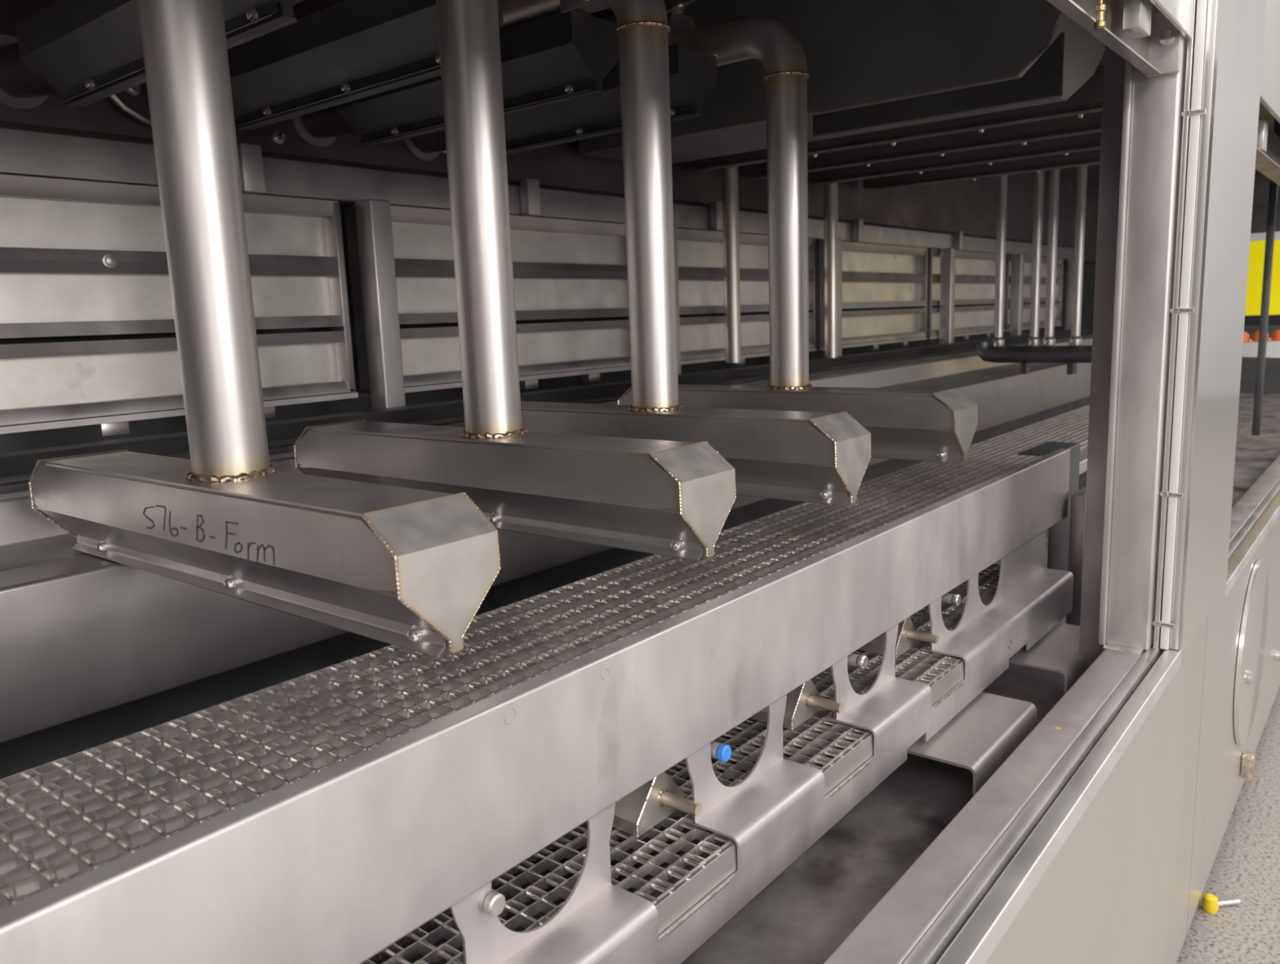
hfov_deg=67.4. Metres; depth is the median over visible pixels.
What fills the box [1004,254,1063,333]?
wall panel
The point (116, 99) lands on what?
conduit
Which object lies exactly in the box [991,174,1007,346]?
pipe
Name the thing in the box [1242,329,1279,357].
shelf
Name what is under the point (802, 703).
lower air nozzle
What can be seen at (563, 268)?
wall panel
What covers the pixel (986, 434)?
wall plate
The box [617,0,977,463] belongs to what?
air nozzle
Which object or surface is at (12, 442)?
wall
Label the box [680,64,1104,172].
metal beam
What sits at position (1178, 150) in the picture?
column
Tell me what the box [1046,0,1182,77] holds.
header beam
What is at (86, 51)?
upper air nozzle
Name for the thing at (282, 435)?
plate
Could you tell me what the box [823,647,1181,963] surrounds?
sill
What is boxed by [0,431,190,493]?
plate
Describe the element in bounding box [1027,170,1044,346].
pipe
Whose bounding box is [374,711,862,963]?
metal grating
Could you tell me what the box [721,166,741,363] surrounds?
vertical post
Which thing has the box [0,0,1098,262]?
wall
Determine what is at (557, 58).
upper air nozzle
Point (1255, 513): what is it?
sill
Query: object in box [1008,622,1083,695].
channel
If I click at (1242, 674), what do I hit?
cladding
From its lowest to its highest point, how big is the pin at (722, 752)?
0.020 m
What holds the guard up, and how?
attached to the wall plate at (506, 593)
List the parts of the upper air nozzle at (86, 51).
plate, plate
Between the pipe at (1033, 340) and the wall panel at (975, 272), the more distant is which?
the wall panel at (975, 272)
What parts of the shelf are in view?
orange cap, orange cap, orange cap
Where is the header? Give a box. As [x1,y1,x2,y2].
[1255,0,1279,186]
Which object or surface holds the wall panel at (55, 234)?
attached to the wall at (970, 206)
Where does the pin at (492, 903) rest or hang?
attached to the frame rail at (782, 807)
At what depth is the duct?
2.37 m
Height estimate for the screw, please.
0.028 m
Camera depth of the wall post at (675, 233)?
3.33 m
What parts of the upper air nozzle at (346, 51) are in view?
plate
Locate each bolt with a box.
[126,84,140,95]
[271,130,284,144]
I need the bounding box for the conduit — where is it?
[108,93,151,126]
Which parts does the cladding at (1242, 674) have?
knob, knob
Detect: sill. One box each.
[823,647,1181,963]
[1225,454,1279,596]
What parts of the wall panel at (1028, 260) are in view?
frame, cross rail, cross rail, cross rail, cross rail, cross rail, frame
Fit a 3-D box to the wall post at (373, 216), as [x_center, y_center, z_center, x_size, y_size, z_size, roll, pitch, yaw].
[-0.654,-0.378,2.442,0.066,0.654,0.064,6,12,39]
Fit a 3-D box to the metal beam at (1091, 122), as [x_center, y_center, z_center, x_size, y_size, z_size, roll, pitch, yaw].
[0.982,-1.171,3.299,1.443,0.114,0.145,6,12,39]
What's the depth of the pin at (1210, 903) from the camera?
2.16 m
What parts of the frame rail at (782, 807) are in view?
side guard, slot plate, slot plate, slot plate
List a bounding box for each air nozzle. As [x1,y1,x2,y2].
[0,0,297,109]
[28,0,501,657]
[226,0,503,129]
[290,9,619,146]
[293,0,736,560]
[403,43,716,160]
[498,0,871,506]
[612,771,702,837]
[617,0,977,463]
[749,679,844,730]
[857,616,938,657]
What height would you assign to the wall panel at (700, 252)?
0.510 m
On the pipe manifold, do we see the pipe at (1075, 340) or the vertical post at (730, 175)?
the pipe at (1075, 340)
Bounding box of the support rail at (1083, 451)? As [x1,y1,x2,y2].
[1079,444,1088,474]
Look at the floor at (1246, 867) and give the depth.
2.27 m
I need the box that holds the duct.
[578,0,1105,164]
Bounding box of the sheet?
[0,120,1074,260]
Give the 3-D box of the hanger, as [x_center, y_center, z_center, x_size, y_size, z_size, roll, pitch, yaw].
[0.812,-0.988,4.079,0.094,0.911,0.097,6,12,39]
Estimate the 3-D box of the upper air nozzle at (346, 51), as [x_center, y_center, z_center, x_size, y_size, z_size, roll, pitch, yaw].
[-0.643,-0.803,1.852,0.913,0.144,0.177,6,12,39]
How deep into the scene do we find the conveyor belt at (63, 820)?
1.12 m
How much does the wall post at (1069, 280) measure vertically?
0.654 m
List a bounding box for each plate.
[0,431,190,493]
[0,489,87,571]
[265,399,465,455]
[269,451,303,474]
[475,547,653,615]
[520,380,631,404]
[678,364,769,385]
[720,498,805,531]
[808,338,992,377]
[808,353,1021,388]
[970,396,1089,445]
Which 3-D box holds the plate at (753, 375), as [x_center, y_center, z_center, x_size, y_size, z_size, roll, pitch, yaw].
[0.412,-0.333,3.282,0.552,0.078,0.976,6,12,39]
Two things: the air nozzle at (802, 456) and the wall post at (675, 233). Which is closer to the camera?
the air nozzle at (802, 456)
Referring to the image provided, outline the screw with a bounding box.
[102,253,116,267]
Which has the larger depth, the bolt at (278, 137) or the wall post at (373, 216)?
the wall post at (373, 216)
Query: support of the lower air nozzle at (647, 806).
attached to the frame rail at (782, 807)
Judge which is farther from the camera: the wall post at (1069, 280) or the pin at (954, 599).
the wall post at (1069, 280)
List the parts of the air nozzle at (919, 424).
threaded rod, plate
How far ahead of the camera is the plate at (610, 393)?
2.83 m
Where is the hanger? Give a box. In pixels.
[823,182,838,357]
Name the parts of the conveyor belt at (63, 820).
cross rod, cross rod, cross rod, cross rod, cross rod, cross rod, cross rod, cross rod, cross rod, cross rod, cross rod, cross rod, cross rod, cross rod, cross rod, cross rod, cross rod, cross rod, cross rod, cross rod, cross rod, cross rod, cross rod, cross rod, cross rod, cross rod, cross rod, cross rod, cross rod, cross rod, cross rod, cross rod, cross rod, cross rod, cross rod, cross rod, cross rod, cross rod, cross rod, cross rod, cross rod, cross rod, cross rod, cross rod, cross rod, cross rod, cross rod, cross rod, cross rod, cross rod, cross rod, cross rod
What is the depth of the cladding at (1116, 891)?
1.49 m
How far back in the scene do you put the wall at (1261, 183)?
7.56 m
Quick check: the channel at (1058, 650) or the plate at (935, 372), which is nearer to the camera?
the channel at (1058, 650)
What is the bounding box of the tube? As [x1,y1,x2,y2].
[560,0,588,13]
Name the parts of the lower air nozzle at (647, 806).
plate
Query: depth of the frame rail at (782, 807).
0.95 m
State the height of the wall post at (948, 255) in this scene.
0.654 m
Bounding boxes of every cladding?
[985,616,1207,963]
[1186,515,1279,933]
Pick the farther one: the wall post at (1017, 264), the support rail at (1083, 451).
the wall post at (1017, 264)
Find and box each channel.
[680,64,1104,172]
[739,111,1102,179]
[807,132,1101,185]
[862,148,1100,190]
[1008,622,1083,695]
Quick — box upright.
[1251,118,1279,435]
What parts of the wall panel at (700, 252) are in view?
cross rail, cross rail, cross rail, cross rail, cross rail, frame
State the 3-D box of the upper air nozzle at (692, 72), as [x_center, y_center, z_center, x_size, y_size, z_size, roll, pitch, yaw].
[-0.240,-0.902,2.343,0.913,0.144,0.177,6,12,39]
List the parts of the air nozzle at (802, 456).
plate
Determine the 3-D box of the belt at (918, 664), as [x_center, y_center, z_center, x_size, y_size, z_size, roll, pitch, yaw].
[0.115,0.335,1.524,0.546,0.013,1.944,6,12,39]
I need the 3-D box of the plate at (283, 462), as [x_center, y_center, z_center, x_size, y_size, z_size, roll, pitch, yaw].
[-0.649,0.006,1.829,0.297,0.090,0.164,6,12,39]
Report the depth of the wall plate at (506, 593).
2.24 m
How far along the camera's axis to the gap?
1.56 m
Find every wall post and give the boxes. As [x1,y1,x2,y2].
[354,199,405,409]
[673,224,680,374]
[822,238,841,357]
[938,248,955,344]
[1008,253,1024,336]
[1064,258,1074,329]
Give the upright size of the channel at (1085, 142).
0.114 m
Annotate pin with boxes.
[479,889,505,916]
[711,741,731,762]
[847,653,867,668]
[941,593,960,605]
[1201,893,1240,913]
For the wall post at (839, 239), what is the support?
attached to the plate at (846, 363)
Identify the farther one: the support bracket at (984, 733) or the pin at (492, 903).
the support bracket at (984, 733)
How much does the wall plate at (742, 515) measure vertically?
0.052 m
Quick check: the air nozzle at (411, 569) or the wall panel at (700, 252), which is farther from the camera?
the wall panel at (700, 252)
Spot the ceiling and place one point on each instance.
(1093, 171)
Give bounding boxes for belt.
[0,404,1089,910]
[360,564,1000,963]
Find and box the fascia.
[1149,0,1195,39]
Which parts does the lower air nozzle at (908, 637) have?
plate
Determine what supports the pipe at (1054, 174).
on the pipe manifold
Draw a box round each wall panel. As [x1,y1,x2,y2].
[0,173,358,436]
[344,204,631,395]
[676,228,816,365]
[815,240,928,350]
[926,248,1006,340]
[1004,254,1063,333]
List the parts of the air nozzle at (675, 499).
plate, plate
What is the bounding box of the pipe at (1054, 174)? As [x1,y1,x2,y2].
[1042,168,1059,346]
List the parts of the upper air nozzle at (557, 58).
plate, plate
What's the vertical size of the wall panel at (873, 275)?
0.510 m
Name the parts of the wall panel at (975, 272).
frame, cross rail, cross rail, cross rail, cross rail, cross rail, frame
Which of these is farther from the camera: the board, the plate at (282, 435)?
the board
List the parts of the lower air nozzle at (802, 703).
plate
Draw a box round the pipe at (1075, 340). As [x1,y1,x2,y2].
[1068,165,1087,346]
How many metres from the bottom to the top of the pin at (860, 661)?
0.020 m
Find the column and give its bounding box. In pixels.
[1079,0,1266,673]
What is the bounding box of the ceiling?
[588,8,1274,188]
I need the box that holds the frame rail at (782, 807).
[0,448,1073,963]
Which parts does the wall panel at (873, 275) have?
frame, cross rail, cross rail, cross rail, cross rail, cross rail, frame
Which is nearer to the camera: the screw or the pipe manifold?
the screw
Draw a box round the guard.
[0,363,1091,743]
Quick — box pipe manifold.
[973,341,1092,374]
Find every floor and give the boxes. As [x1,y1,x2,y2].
[680,393,1279,963]
[1175,686,1279,963]
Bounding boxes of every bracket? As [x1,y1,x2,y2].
[906,692,1036,797]
[1017,441,1079,570]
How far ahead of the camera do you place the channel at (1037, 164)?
4.15 m
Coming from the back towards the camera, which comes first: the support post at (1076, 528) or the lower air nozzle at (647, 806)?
the support post at (1076, 528)
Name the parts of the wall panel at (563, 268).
frame, cross rail, cross rail, cross rail, cross rail, cross rail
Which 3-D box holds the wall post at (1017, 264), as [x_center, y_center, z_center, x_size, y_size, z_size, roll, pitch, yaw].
[2.430,-1.136,6.195,0.066,0.654,0.064,6,12,39]
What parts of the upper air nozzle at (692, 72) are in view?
plate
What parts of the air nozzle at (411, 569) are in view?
plate, plate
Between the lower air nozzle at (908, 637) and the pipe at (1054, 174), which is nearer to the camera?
the lower air nozzle at (908, 637)
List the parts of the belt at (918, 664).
cross rod, cross rod, cross rod, cross rod, cross rod, cross rod, cross rod, cross rod, cross rod, cross rod, cross rod, cross rod, cross rod, cross rod, cross rod, cross rod, cross rod, cross rod, cross rod, cross rod, cross rod, cross rod, cross rod, cross rod, cross rod, cross rod, cross rod, cross rod, cross rod, cross rod, cross rod, cross rod, cross rod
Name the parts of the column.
post, trim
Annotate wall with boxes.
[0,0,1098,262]
[0,204,1055,452]
[1054,175,1279,394]
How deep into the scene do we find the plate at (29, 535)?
1.52 m
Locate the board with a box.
[1244,231,1279,325]
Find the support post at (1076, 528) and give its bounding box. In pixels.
[1066,486,1086,626]
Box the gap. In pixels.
[0,631,391,779]
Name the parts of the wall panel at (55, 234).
cross rail, cross rail, cross rail, cross rail, cross rail, frame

